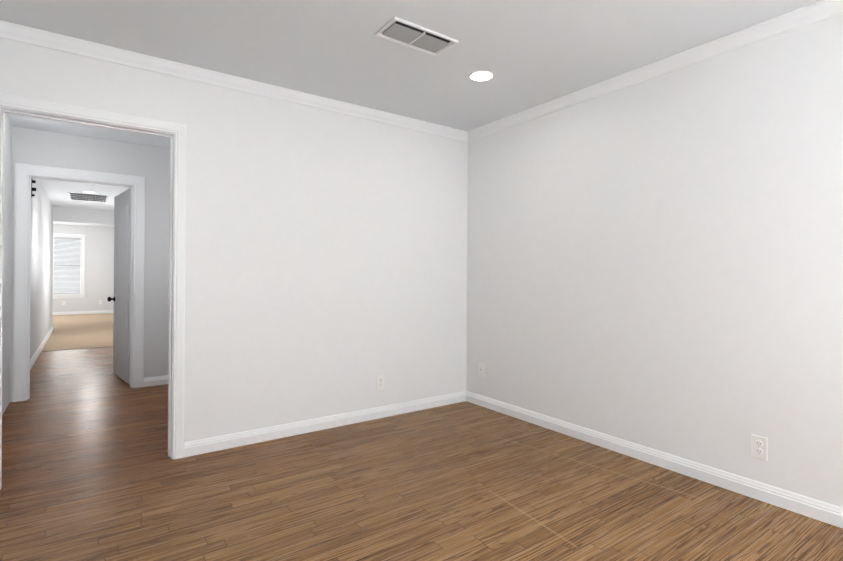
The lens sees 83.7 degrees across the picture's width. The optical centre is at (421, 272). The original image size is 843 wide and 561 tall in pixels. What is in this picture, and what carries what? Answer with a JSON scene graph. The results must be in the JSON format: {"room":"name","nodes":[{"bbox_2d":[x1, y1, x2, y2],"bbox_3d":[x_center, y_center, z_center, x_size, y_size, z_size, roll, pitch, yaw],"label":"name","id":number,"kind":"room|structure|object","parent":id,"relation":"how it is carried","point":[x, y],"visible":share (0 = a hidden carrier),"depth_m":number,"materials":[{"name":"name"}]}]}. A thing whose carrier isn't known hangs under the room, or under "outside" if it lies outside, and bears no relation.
{"room":"empty room","nodes":[
{"label":"empty room","id":0,"kind":"room"},
{"bbox_2d":[2,114,52,414],"bbox_3d":[-4.873,-0.081,5.807,0.120,2.440,8.356,0,0,-35],"label":"wall","id":1,"kind":"structure","parent":0,"point":[41,258],"depth_m":5.99,"materials":[{"name":"grey paint"}]},
{"bbox_2d":[30,326,52,369],"bbox_3d":[-5.513,1.095,6.808,0.016,0.088,6.256,0,0,-35],"label":"baseboard","id":2,"kind":"structure","parent":1,"relation":"attached to","point":[36,354],"depth_m":6.58,"materials":[{"name":"white wood"}]},
{"bbox_2d":[41,313,112,351],"bbox_3d":[-8.221,1.170,9.363,4.110,0.084,7.320,0,0,-35],"label":"floor carpet","id":3,"kind":"object","parent":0,"point":[78,331],"depth_m":8.98,"materials":[{"name":"beige carpet"}]},
{"bbox_2d":[52,224,113,311],"bbox_3d":[-10.303,-0.090,12.299,3.870,2.440,0.120,0,0,-35],"label":"wall","id":4,"kind":"structure","parent":0,"point":[99,262],"depth_m":13.10,"materials":[{"name":"grey paint"}]},
{"bbox_2d":[53,233,85,298],"bbox_3d":[-9.614,-0.184,12.781,0.830,1.749,0.195,0,0,-35],"label":"window","id":5,"kind":"structure","parent":4,"relation":"in","point":[81,294],"depth_m":12.86,"materials":[{"name":"white"}]},
{"bbox_2d":[54,237,80,293],"bbox_3d":[-9.606,-0.200,12.770,0.572,1.516,0.034,0,0,-35],"label":"window blinds","id":6,"kind":"object","parent":5,"relation":"attached to","point":[63,240],"visible":1,"depth_m":12.77,"materials":[{"name":"grey plastic"}]},
{"bbox_2d":[52,207,113,306],"bbox_3d":[-7.915,-0.088,8.844,3.990,2.440,0.120,0,0,-35],"label":"wall","id":7,"kind":"structure","parent":0,"point":[74,215],"depth_m":9.52,"materials":[{"name":"grey paint"}]},
{"bbox_2d":[10,126,169,401],"bbox_3d":[-2.706,-0.072,4.893,2.590,2.440,0.120,0,0,-35],"label":"wall","id":8,"kind":"structure","parent":0,"point":[151,164],"depth_m":4.76,"materials":[{"name":"grey paint"}]},
{"bbox_2d":[31,178,35,196],"bbox_3d":[-3.540,-0.774,4.298,0.034,0.170,0.032,0,0,-35],"label":"bracket","id":9,"kind":"object","parent":8,"relation":"attached to","point":[32,188],"visible":1,"depth_m":4.29,"materials":[{"name":"black metal"}]},
{"bbox_2d":[13,163,144,401],"bbox_3d":[-3.236,0.086,4.503,1.000,2.116,0.139,0,0,-35],"label":"door frame","id":10,"kind":"structure","parent":8,"relation":"attached to","point":[22,172],"depth_m":4.27,"materials":[{"name":"white wood"}]},
{"bbox_2d":[107,188,130,383],"bbox_3d":[-3.225,0.134,5.086,0.175,2.000,0.796,0,0,-43],"label":"hall door","id":11,"kind":"structure","parent":8,"relation":"in","point":[121,298],"depth_m":5.03,"materials":[{"name":"white paint"}]},
{"bbox_2d":[0,38,467,441],"bbox_3d":[-0.932,-0.067,3.411,3.464,2.440,0.120,0,0,-35],"label":"wall","id":12,"kind":"structure","parent":0,"point":[326,262],"depth_m":3.37,"materials":[{"name":"white paint"}]},
{"bbox_2d":[0,93,186,489],"bbox_3d":[-1.894,0.109,2.714,0.943,2.073,0.139,0,0,-35],"label":"door frame","id":13,"kind":"structure","parent":12,"relation":"attached to","point":[178,130],"depth_m":2.90,"materials":[{"name":"white wood"}]},
{"bbox_2d":[0,20,467,141],"bbox_3d":[-0.922,-1.249,3.320,3.240,0.076,0.038,0,0,-35],"label":"crown molding","id":14,"kind":"structure","parent":12,"relation":"attached to","point":[8,30],"depth_m":2.98,"materials":[{"name":"white wood"}]},
{"bbox_2d":[184,391,463,456],"bbox_3d":[-0.541,1.112,3.607,2.310,0.088,0.016,0,0,-35],"label":"baseboard","id":15,"kind":"structure","parent":12,"relation":"attached to","point":[191,448],"depth_m":3.41,"materials":[{"name":"white wood"}]},
{"bbox_2d":[377,375,383,389],"bbox_3d":[-0.327,0.875,3.764,0.071,0.116,0.008,0,0,-35],"label":"outlet","id":16,"kind":"object","parent":12,"relation":"attached to","point":[380,382],"visible":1,"depth_m":3.76,"materials":[{"name":"white plastic"}]},
{"bbox_2d":[0,0,820,226],"bbox_3d":[-4.424,-1.348,5.915,6.262,0.100,17.340,0,0,-35],"label":"ceiling","id":17,"kind":"structure","parent":0,"point":[530,53],"depth_m":2.62,"materials":[{"name":"paint"}]},
{"bbox_2d":[67,192,108,202],"bbox_3d":[-5.714,-1.292,8.078,0.560,0.033,0.910,0,0,-35],"label":"ceiling vent","id":18,"kind":"object","parent":17,"relation":"in","point":[87,197],"visible":1,"depth_m":8.02,"materials":[{"name":"white metal"}]},
{"bbox_2d":[375,17,457,55],"bbox_3d":[-0.024,-1.279,2.563,0.414,0.012,0.204,0,0,-35],"label":"ceiling vent","id":19,"kind":"object","parent":17,"relation":"in","point":[407,35],"visible":1,"depth_m":2.55,"materials":[{"name":"white metal"}]},
{"bbox_2d":[469,70,493,81],"bbox_3d":[0.389,-1.277,3.054,0.166,0.007,0.166,0,0,-35],"label":"recessed light","id":20,"kind":"object","parent":17,"relation":"in","point":[482,75],"visible":1,"depth_m":3.04,"materials":[{"name":"white plastic"}]},
{"bbox_2d":[0,347,842,560],"bbox_3d":[-1.235,1.192,3.694,3.612,0.080,10.020,0,0,-35],"label":"floor","id":21,"kind":"structure","parent":0,"point":[92,470],"depth_m":2.44,"materials":[{"name":"brown wood"}]},
{"bbox_2d":[466,13,842,507],"bbox_3d":[1.782,-0.055,2.482,0.120,2.440,4.544,0,0,-35],"label":"wall","id":22,"kind":"structure","parent":0,"point":[655,263],"depth_m":2.73,"materials":[{"name":"white paint"}]},
{"bbox_2d":[479,362,483,376],"bbox_3d":[0.521,0.847,4.124,0.016,0.116,0.071,0,0,-35],"label":"outlet","id":23,"kind":"object","parent":22,"relation":"attached to","point":[481,369],"visible":1,"depth_m":4.12,"materials":[{"name":"white plastic"}]},
{"bbox_2d":[464,391,842,527],"bbox_3d":[1.685,1.120,2.487,0.016,0.088,4.424,0,0,-35],"label":"baseboard","id":24,"kind":"structure","parent":22,"relation":"attached to","point":[828,513],"depth_m":2.72,"materials":[{"name":"white wood"}]},
{"bbox_2d":[468,0,842,140],"bbox_3d":[1.690,-1.237,2.488,0.038,0.076,4.424,0,0,-35],"label":"crown molding","id":25,"kind":"structure","parent":22,"relation":"attached to","point":[802,16],"depth_m":2.73,"materials":[{"name":"white wood"}]},
{"bbox_2d":[751,434,766,460],"bbox_3d":[1.738,0.899,2.423,0.008,0.116,0.071,0,0,-35],"label":"outlet","id":26,"kind":"object","parent":22,"relation":"attached to","point":[758,447],"visible":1,"depth_m":2.42,"materials":[{"name":"white plastic"}]},
{"bbox_3d":[-1.285,-0.064,5.027,0.120,2.440,1.310,0,0,-35],"label":"wall","id":27,"kind":"structure","parent":0,"visible":0},
{"bbox_2d":[144,375,167,386],"bbox_3d":[-2.258,1.107,5.129,1.331,0.088,0.016,0,0,-35],"label":"baseboard","id":28,"kind":"structure","parent":27,"relation":"attached to","point":[156,380],"depth_m":4.79,"materials":[{"name":"white wood"}]},
{"bbox_3d":[-5.684,-0.074,9.254,0.120,2.440,10.440,0,0,-35],"label":"wall","id":29,"kind":"structure","parent":0,"visible":0},
{"bbox_2d":[52,310,112,314],"bbox_3d":[-10.270,1.086,12.240,3.810,0.088,0.016,0,0,-35],"label":"baseboard","id":30,"kind":"structure","parent":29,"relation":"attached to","point":[82,312],"depth_m":12.90,"materials":[{"name":"white wood"}]}
]}

